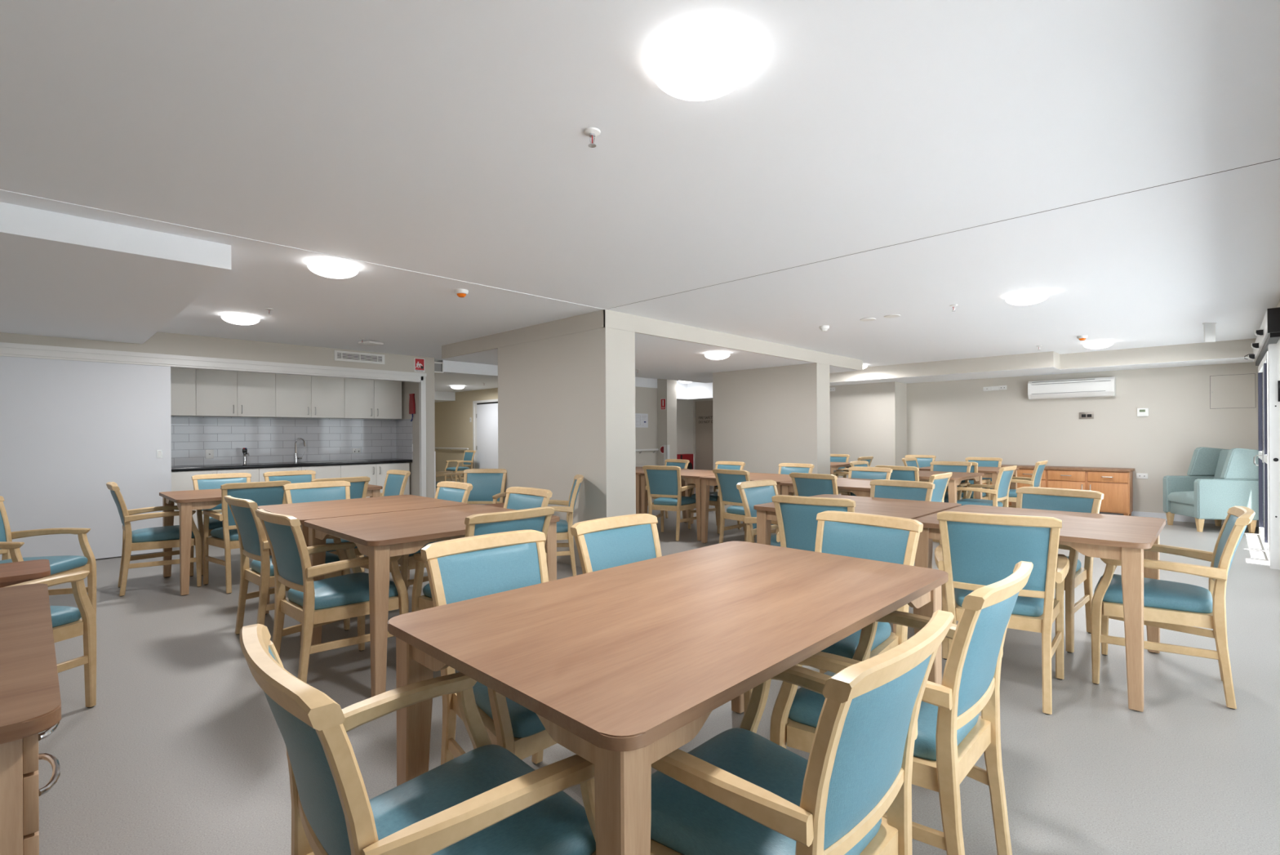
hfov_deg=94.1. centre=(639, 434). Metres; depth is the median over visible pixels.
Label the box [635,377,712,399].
ceiling
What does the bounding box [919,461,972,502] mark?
armchair
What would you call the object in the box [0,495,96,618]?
armchair
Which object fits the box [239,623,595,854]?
armchair
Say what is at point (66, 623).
armchair
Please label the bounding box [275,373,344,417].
upper cabinet
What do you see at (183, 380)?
upper cabinet
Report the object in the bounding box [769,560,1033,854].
armchair
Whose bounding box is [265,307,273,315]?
sprinkler
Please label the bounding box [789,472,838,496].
armchair
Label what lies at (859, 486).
dining table
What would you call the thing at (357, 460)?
sink
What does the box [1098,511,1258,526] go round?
baseboard
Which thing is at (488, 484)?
armchair
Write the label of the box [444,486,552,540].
armchair
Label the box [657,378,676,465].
pier
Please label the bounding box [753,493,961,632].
dining table
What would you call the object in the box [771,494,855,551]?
armchair
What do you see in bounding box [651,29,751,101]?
ceiling light
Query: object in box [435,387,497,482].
wall
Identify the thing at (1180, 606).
armchair
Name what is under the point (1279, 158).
trim
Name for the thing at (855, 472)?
armchair
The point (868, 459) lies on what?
armchair
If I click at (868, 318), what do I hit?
disc
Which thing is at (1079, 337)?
smoke detector
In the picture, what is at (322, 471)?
base cabinet
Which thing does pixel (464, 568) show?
armchair
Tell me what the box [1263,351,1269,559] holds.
door
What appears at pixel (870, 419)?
wall
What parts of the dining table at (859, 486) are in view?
leg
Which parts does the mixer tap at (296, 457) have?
spout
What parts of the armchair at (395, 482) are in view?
leg, backrest, rail, leg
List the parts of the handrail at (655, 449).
rail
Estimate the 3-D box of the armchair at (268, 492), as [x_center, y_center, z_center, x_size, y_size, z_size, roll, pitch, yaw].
[-3.324,0.833,5.071,0.594,0.889,0.582,0,0,44]
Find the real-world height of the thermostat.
0.120 m
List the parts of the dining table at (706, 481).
leg, leg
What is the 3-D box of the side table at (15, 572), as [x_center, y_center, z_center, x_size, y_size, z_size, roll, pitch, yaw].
[-3.375,0.993,3.066,0.480,0.570,0.480,0,0,44]
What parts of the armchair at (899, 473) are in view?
rail, backrest, leg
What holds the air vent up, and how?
in the wall at (163, 343)
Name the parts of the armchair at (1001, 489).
leg, armrest, seat, armrest, leg, rail, backrest, rail, leg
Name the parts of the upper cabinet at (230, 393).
door, door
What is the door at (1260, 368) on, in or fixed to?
in the wall
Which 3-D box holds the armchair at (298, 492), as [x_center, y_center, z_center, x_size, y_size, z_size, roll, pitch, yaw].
[-2.428,0.828,4.643,0.594,0.889,0.582,0,0,44]
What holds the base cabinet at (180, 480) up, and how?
on the floor
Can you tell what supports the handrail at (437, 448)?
attached to the wall at (453, 427)
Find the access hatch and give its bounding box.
[1208,372,1257,409]
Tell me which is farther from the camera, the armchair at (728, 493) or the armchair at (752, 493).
the armchair at (728, 493)
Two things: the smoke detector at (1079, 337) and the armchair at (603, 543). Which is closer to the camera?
the armchair at (603, 543)
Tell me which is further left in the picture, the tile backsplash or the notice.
the tile backsplash
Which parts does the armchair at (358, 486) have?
rail, backrest, leg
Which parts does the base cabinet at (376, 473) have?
door, door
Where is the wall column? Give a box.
[497,327,635,567]
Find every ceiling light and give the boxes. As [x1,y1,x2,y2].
[221,312,259,324]
[306,258,358,278]
[450,385,464,389]
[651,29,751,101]
[678,380,691,382]
[704,351,729,359]
[1005,290,1048,305]
[1083,340,1113,348]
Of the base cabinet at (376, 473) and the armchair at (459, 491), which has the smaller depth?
the armchair at (459, 491)
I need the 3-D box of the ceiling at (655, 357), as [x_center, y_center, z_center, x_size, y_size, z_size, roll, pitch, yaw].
[0.475,-1.062,8.431,3.060,0.160,5.390,0,0,44]
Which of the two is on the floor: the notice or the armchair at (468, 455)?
the armchair at (468, 455)
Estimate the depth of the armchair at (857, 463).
8.04 m
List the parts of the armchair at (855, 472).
leg, backrest, rail, leg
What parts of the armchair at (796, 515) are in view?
armrest, leg, rail, backrest, leg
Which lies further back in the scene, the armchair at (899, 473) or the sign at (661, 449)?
the sign at (661, 449)
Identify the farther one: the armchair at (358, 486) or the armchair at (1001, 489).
the armchair at (1001, 489)
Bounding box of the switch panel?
[1079,412,1093,418]
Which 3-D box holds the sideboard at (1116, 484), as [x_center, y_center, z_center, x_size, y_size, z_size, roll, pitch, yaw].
[6.350,0.862,9.238,2.020,0.730,0.476,0,0,44]
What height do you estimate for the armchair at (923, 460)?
0.889 m
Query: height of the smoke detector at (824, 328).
0.053 m
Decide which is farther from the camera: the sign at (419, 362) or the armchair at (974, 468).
the sign at (419, 362)
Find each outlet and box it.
[205,449,213,458]
[352,448,360,453]
[829,386,835,391]
[982,386,991,391]
[991,386,999,390]
[999,385,1006,390]
[1136,472,1147,479]
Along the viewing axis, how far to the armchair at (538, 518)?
3.00 m
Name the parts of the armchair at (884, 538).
leg, seat frame, seat, leg, backrest, rail, leg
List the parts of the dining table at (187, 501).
leg, leg, leg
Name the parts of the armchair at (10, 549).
rail, backrest, rail, leg, armrest, leg, seat, armrest, seat frame, leg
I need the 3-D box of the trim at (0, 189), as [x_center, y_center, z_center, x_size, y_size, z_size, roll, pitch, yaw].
[-2.293,-1.132,3.397,0.008,0.013,5.660,0,0,44]
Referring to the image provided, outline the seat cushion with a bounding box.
[1167,490,1194,504]
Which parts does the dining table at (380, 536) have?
leg, leg, leg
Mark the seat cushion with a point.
(1176, 497)
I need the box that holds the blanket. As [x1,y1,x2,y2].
[408,393,415,421]
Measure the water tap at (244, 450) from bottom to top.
0.214 m
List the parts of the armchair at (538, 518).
leg, armrest, seat frame, seat, leg, rail, backrest, leg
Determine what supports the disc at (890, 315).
attached to the ceiling at (447, 139)
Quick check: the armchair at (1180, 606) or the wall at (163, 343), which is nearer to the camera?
the armchair at (1180, 606)
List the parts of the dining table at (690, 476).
leg, leg, leg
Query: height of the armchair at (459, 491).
0.889 m
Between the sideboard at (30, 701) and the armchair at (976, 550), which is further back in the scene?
the armchair at (976, 550)
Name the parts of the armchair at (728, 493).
leg, rail, backrest, rail, seat frame, seat, leg, leg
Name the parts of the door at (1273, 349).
lock plate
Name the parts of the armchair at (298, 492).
leg, rail, backrest, seat, seat frame, leg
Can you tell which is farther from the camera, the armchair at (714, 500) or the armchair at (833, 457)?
the armchair at (833, 457)
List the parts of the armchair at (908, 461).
rail, backrest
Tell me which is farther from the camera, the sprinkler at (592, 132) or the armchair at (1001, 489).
the armchair at (1001, 489)
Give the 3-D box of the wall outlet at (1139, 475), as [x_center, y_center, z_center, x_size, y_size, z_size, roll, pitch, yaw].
[7.301,0.602,8.661,0.130,0.080,0.011,0,0,44]
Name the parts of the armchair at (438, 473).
armrest, armrest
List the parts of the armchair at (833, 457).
backrest, rail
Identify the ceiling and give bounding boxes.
[0,0,1279,392]
[0,201,231,343]
[434,360,497,402]
[447,333,858,382]
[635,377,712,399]
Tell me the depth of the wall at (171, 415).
8.22 m
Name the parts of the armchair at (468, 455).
leg, seat frame, leg, seat, armrest, backrest, rail, leg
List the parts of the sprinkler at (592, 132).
frame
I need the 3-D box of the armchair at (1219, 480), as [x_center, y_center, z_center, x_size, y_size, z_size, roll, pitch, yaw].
[7.432,0.695,7.720,0.755,1.054,0.690,0,0,12]
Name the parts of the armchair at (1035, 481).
seat frame, seat, armrest, armrest, leg, backrest, rail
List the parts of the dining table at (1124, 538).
leg, leg, leg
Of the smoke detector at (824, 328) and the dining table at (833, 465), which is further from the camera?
the dining table at (833, 465)
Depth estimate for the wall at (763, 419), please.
8.75 m
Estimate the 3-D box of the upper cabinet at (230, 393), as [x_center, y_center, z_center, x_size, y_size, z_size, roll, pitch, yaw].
[-5.245,-0.673,7.710,0.326,0.880,0.858,0,0,44]
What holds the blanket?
attached to the wall at (407, 388)
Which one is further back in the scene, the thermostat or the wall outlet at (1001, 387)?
the wall outlet at (1001, 387)
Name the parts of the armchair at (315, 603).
leg, rail, backrest, rail, leg, armrest, seat frame, seat, armrest, leg, leg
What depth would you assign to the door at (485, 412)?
14.67 m
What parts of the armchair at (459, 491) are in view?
leg, seat frame, seat, leg, backrest, rail, leg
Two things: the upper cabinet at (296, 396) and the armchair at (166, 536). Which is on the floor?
the armchair at (166, 536)
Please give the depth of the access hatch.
8.00 m
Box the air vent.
[333,350,384,364]
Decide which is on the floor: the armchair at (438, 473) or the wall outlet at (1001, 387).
the armchair at (438, 473)
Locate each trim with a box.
[0,189,604,309]
[0,342,426,497]
[434,451,435,497]
[606,158,1279,309]
[663,444,669,465]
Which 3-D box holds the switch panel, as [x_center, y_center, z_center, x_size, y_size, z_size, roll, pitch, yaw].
[6.831,-0.290,9.114,0.180,0.100,0.014,0,0,44]
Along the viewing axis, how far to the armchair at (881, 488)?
4.64 m
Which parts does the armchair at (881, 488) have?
leg, backrest, rail, leg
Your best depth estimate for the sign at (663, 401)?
12.11 m
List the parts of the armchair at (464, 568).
leg, rail, backrest, leg, seat frame, seat, leg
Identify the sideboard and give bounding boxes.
[0,582,61,854]
[982,464,1134,515]
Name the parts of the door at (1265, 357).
pane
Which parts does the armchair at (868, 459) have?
armrest, rail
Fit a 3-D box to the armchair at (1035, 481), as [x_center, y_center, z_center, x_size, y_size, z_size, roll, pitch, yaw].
[5.086,0.789,7.967,0.594,0.889,0.582,0,0,44]
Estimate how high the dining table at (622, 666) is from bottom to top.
0.765 m
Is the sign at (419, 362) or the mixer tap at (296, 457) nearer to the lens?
the mixer tap at (296, 457)
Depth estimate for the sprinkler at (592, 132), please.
2.23 m
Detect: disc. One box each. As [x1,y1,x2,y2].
[860,317,875,321]
[884,314,900,317]
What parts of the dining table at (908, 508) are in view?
leg, leg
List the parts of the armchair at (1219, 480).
leg, seat, armrest, leg, leg, backrest, armrest, leg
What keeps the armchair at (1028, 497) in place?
on the floor
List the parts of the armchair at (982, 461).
backrest, rail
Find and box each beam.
[441,309,862,370]
[829,337,1256,386]
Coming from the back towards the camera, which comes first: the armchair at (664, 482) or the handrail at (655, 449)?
the handrail at (655, 449)
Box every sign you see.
[413,357,424,372]
[659,445,663,453]
[660,398,666,409]
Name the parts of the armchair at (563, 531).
armrest, armrest, seat frame, seat, leg, leg, backrest, rail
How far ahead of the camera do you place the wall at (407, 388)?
8.95 m
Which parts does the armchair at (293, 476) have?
rail, backrest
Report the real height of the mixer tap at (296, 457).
0.340 m
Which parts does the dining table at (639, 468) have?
leg, leg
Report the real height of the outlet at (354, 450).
0.075 m
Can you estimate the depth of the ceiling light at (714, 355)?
7.08 m
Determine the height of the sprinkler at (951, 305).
0.053 m
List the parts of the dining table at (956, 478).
leg, leg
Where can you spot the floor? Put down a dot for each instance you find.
(180, 749)
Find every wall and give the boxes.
[0,331,435,497]
[170,415,396,466]
[396,381,419,495]
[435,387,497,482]
[635,386,657,466]
[676,399,693,453]
[712,362,830,513]
[829,381,906,494]
[906,361,1258,513]
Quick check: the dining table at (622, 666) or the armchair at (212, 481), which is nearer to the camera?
the dining table at (622, 666)
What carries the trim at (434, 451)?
attached to the wall at (407, 388)
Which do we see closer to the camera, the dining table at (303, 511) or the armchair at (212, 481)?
the dining table at (303, 511)
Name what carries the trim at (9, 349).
attached to the wall at (163, 343)
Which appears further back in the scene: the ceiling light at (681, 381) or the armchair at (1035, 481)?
the ceiling light at (681, 381)
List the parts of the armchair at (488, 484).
leg, rail, backrest, rail, armrest, leg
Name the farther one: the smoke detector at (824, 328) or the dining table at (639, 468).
the dining table at (639, 468)
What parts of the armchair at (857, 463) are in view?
backrest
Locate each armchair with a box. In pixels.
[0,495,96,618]
[5,570,96,707]
[106,481,201,595]
[191,472,251,575]
[202,480,290,593]
[223,495,350,634]
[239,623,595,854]
[255,508,408,683]
[262,470,315,483]
[282,480,368,568]
[311,475,369,572]
[355,469,410,557]
[389,480,472,589]
[412,506,554,611]
[420,528,556,764]
[435,471,462,490]
[444,449,475,481]
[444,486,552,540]
[463,468,506,503]
[548,474,583,575]
[569,513,752,712]
[642,465,696,541]
[647,458,689,518]
[650,609,954,854]
[688,461,745,533]
[712,468,775,543]
[736,479,780,546]
[743,510,923,714]
[754,462,814,537]
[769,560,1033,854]
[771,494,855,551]
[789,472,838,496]
[830,453,849,493]
[833,456,873,495]
[837,466,892,496]
[849,460,869,466]
[870,479,934,501]
[875,465,919,480]
[902,457,919,467]
[905,454,936,467]
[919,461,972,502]
[928,471,952,568]
[934,511,1069,714]
[945,461,990,499]
[956,465,1017,506]
[965,457,1002,496]
[990,460,1048,507]
[1016,486,1103,653]
[1090,505,1255,709]
[1163,446,1258,533]
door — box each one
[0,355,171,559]
[472,399,497,468]
[693,398,713,487]
[1253,357,1264,548]
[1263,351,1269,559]
[1267,339,1279,569]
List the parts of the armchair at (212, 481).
leg, leg, rail, seat, rail, backrest, leg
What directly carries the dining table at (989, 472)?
on the floor
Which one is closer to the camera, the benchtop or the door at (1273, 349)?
the door at (1273, 349)
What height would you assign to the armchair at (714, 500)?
0.889 m
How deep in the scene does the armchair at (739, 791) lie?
1.12 m
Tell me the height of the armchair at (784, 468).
0.889 m
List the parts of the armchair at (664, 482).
leg, rail, leg, backrest, rail, seat frame, seat, leg, armrest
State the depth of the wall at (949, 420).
9.03 m
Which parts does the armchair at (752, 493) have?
leg, rail, backrest, armrest, rail, seat, leg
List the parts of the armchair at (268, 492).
leg, armrest, seat frame, seat, leg, rail, rail, backrest, leg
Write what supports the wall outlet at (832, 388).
attached to the wall at (870, 419)
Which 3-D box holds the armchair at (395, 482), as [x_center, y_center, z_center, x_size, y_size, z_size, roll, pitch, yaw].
[-2.764,0.830,6.223,0.582,0.889,0.594,0,0,44]
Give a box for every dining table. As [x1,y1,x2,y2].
[159,484,382,595]
[257,494,468,644]
[303,503,559,697]
[387,540,948,854]
[635,466,688,522]
[639,469,750,541]
[699,472,791,542]
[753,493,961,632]
[779,477,874,497]
[830,462,851,474]
[915,504,1165,711]
[918,470,984,502]
[919,466,1018,506]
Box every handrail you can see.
[435,447,468,450]
[635,448,658,453]
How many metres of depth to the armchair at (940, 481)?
5.47 m
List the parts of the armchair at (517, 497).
leg, backrest, rail, leg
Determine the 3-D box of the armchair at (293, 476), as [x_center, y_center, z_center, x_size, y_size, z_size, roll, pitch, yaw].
[-3.571,0.834,6.207,0.594,0.889,0.582,0,0,44]
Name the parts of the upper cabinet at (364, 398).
door, door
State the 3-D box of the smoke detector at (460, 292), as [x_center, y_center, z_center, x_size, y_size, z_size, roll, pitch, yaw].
[-1.403,-1.106,4.680,0.104,0.053,0.104,0,0,44]
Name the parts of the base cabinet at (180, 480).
door, door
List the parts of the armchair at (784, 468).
backrest, rail, leg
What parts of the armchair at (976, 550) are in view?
armrest, leg, leg, rail, backrest, seat, rail, seat frame, leg, leg, armrest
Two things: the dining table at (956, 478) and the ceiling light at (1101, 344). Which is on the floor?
the dining table at (956, 478)
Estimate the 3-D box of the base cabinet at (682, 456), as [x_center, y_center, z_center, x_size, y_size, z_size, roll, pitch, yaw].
[0.996,0.855,13.797,0.250,0.800,0.620,0,0,44]
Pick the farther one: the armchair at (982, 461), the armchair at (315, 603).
the armchair at (982, 461)
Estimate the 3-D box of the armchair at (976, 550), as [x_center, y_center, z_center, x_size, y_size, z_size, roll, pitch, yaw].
[1.774,0.806,2.948,0.582,0.889,0.594,0,0,32]
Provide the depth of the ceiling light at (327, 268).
3.87 m
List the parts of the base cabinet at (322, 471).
door, door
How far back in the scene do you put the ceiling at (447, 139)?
2.47 m
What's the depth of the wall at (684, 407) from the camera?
14.04 m
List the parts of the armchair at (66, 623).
armrest, seat, seat frame, leg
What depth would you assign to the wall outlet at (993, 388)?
9.97 m
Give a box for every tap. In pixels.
[241,447,249,464]
[293,437,306,462]
[293,453,297,462]
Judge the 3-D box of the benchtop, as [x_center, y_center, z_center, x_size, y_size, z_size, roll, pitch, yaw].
[-5.076,0.405,7.708,0.559,0.042,4.125,0,0,44]
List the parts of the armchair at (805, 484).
leg, rail, backrest, leg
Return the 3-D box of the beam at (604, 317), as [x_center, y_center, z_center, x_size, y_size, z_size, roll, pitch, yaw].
[0.476,-1.062,8.429,3.085,0.162,5.420,0,0,44]
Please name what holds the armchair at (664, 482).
on the floor
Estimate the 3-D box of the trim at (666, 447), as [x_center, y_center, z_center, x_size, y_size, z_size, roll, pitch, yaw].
[0.545,0.732,12.088,0.095,1.050,0.075,0,0,44]
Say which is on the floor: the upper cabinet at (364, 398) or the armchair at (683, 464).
the armchair at (683, 464)
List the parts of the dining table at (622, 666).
leg, leg, leg, leg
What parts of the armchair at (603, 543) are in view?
leg, rail, backrest, leg, leg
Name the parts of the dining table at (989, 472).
leg, leg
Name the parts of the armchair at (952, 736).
leg, leg, armrest, seat, seat frame, armrest, leg, rail, backrest, leg, rail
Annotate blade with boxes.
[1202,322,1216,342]
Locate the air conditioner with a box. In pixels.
[1027,376,1115,399]
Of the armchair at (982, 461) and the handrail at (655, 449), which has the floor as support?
the armchair at (982, 461)
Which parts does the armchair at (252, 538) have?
leg, rail, backrest, rail, leg, seat frame, seat, armrest, leg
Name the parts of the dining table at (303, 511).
leg, leg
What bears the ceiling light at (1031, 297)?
attached to the ceiling at (447, 139)
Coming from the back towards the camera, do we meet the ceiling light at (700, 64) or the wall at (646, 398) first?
the wall at (646, 398)
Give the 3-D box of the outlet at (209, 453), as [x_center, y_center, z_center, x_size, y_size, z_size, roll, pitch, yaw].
[-5.517,0.251,7.635,0.012,0.115,0.085,0,0,44]
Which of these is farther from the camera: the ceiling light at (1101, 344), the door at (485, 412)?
the door at (485, 412)
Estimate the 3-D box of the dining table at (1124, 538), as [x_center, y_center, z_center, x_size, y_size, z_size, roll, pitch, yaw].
[2.261,0.866,3.381,1.040,0.765,1.090,0,0,44]
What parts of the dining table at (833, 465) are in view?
leg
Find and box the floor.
[38,480,1279,854]
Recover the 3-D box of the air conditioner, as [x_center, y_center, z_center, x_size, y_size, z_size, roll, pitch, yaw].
[6.628,-0.708,9.174,1.080,0.290,0.207,0,0,44]
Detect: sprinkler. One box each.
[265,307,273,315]
[583,127,600,147]
[949,304,957,311]
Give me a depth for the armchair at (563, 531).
5.19 m
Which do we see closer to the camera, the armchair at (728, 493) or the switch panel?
the armchair at (728, 493)
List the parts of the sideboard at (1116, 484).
door, drawer, drawer, door, drawer, door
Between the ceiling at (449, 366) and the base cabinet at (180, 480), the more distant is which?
the ceiling at (449, 366)
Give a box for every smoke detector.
[454,288,468,297]
[818,325,829,331]
[1076,335,1088,340]
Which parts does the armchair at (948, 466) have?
backrest, rail, seat, leg, armrest, leg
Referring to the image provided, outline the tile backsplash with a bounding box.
[170,416,413,466]
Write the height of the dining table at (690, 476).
0.765 m
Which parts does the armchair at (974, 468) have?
seat, rail, backrest, seat frame, leg, armrest, leg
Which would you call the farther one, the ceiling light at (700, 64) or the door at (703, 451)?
the door at (703, 451)
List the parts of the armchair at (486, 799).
leg, rail, backrest, rail, leg, armrest, seat frame, leg, armrest, seat, leg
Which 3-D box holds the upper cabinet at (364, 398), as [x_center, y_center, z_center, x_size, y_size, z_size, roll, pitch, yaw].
[-4.044,-0.679,8.938,0.326,0.880,0.833,0,0,44]
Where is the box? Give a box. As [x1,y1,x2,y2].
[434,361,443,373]
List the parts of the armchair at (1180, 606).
leg, leg, seat, seat frame, armrest, armrest, leg, leg, backrest, rail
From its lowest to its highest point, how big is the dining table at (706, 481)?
0.765 m
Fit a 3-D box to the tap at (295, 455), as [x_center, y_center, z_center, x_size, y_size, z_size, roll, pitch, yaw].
[-4.738,0.320,8.198,0.048,0.130,0.048,0,0,44]
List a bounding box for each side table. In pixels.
[0,559,50,587]
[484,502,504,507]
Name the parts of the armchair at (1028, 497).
leg, backrest, rail, rail, seat frame, leg, seat, leg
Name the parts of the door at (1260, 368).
handle, frame, pane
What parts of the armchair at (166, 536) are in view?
rail, backrest, leg, leg, armrest, armrest, seat, seat frame, leg, leg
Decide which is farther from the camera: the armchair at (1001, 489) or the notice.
the notice
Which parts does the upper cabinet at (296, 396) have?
door, door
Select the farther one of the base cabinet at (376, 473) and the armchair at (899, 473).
the base cabinet at (376, 473)
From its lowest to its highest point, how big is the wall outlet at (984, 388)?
0.072 m
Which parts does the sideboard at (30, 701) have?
drawer, drawer, drawer, handle, handle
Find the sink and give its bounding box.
[302,459,368,462]
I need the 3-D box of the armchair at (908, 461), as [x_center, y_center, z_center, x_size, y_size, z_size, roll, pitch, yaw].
[4.249,0.793,8.828,0.594,0.889,0.582,0,0,44]
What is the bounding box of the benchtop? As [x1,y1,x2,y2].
[171,458,412,471]
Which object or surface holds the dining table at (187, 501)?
on the floor
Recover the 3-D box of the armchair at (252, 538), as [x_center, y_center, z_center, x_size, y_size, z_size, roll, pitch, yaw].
[-2.287,0.827,3.834,0.582,0.889,0.595,0,0,41]
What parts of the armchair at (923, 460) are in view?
rail, backrest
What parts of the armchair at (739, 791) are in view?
armrest, leg, seat, seat frame, leg, armrest, rail, backrest, rail, leg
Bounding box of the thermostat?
[1137,408,1148,416]
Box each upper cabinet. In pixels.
[170,367,195,416]
[193,368,275,417]
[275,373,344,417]
[340,377,401,418]
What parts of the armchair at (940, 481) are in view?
backrest, rail, leg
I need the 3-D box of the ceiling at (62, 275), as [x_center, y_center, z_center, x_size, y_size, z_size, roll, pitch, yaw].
[-4.870,-1.042,3.943,4.030,0.145,2.840,0,0,44]
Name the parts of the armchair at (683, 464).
leg, backrest, rail, leg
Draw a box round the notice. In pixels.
[635,413,648,427]
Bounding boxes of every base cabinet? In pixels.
[171,467,258,536]
[258,465,340,481]
[338,462,409,497]
[676,453,694,488]
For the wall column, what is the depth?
5.74 m
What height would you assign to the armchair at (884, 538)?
0.889 m
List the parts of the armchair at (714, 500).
leg, seat, leg, seat frame, leg, backrest, rail, leg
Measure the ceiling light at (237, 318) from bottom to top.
0.082 m

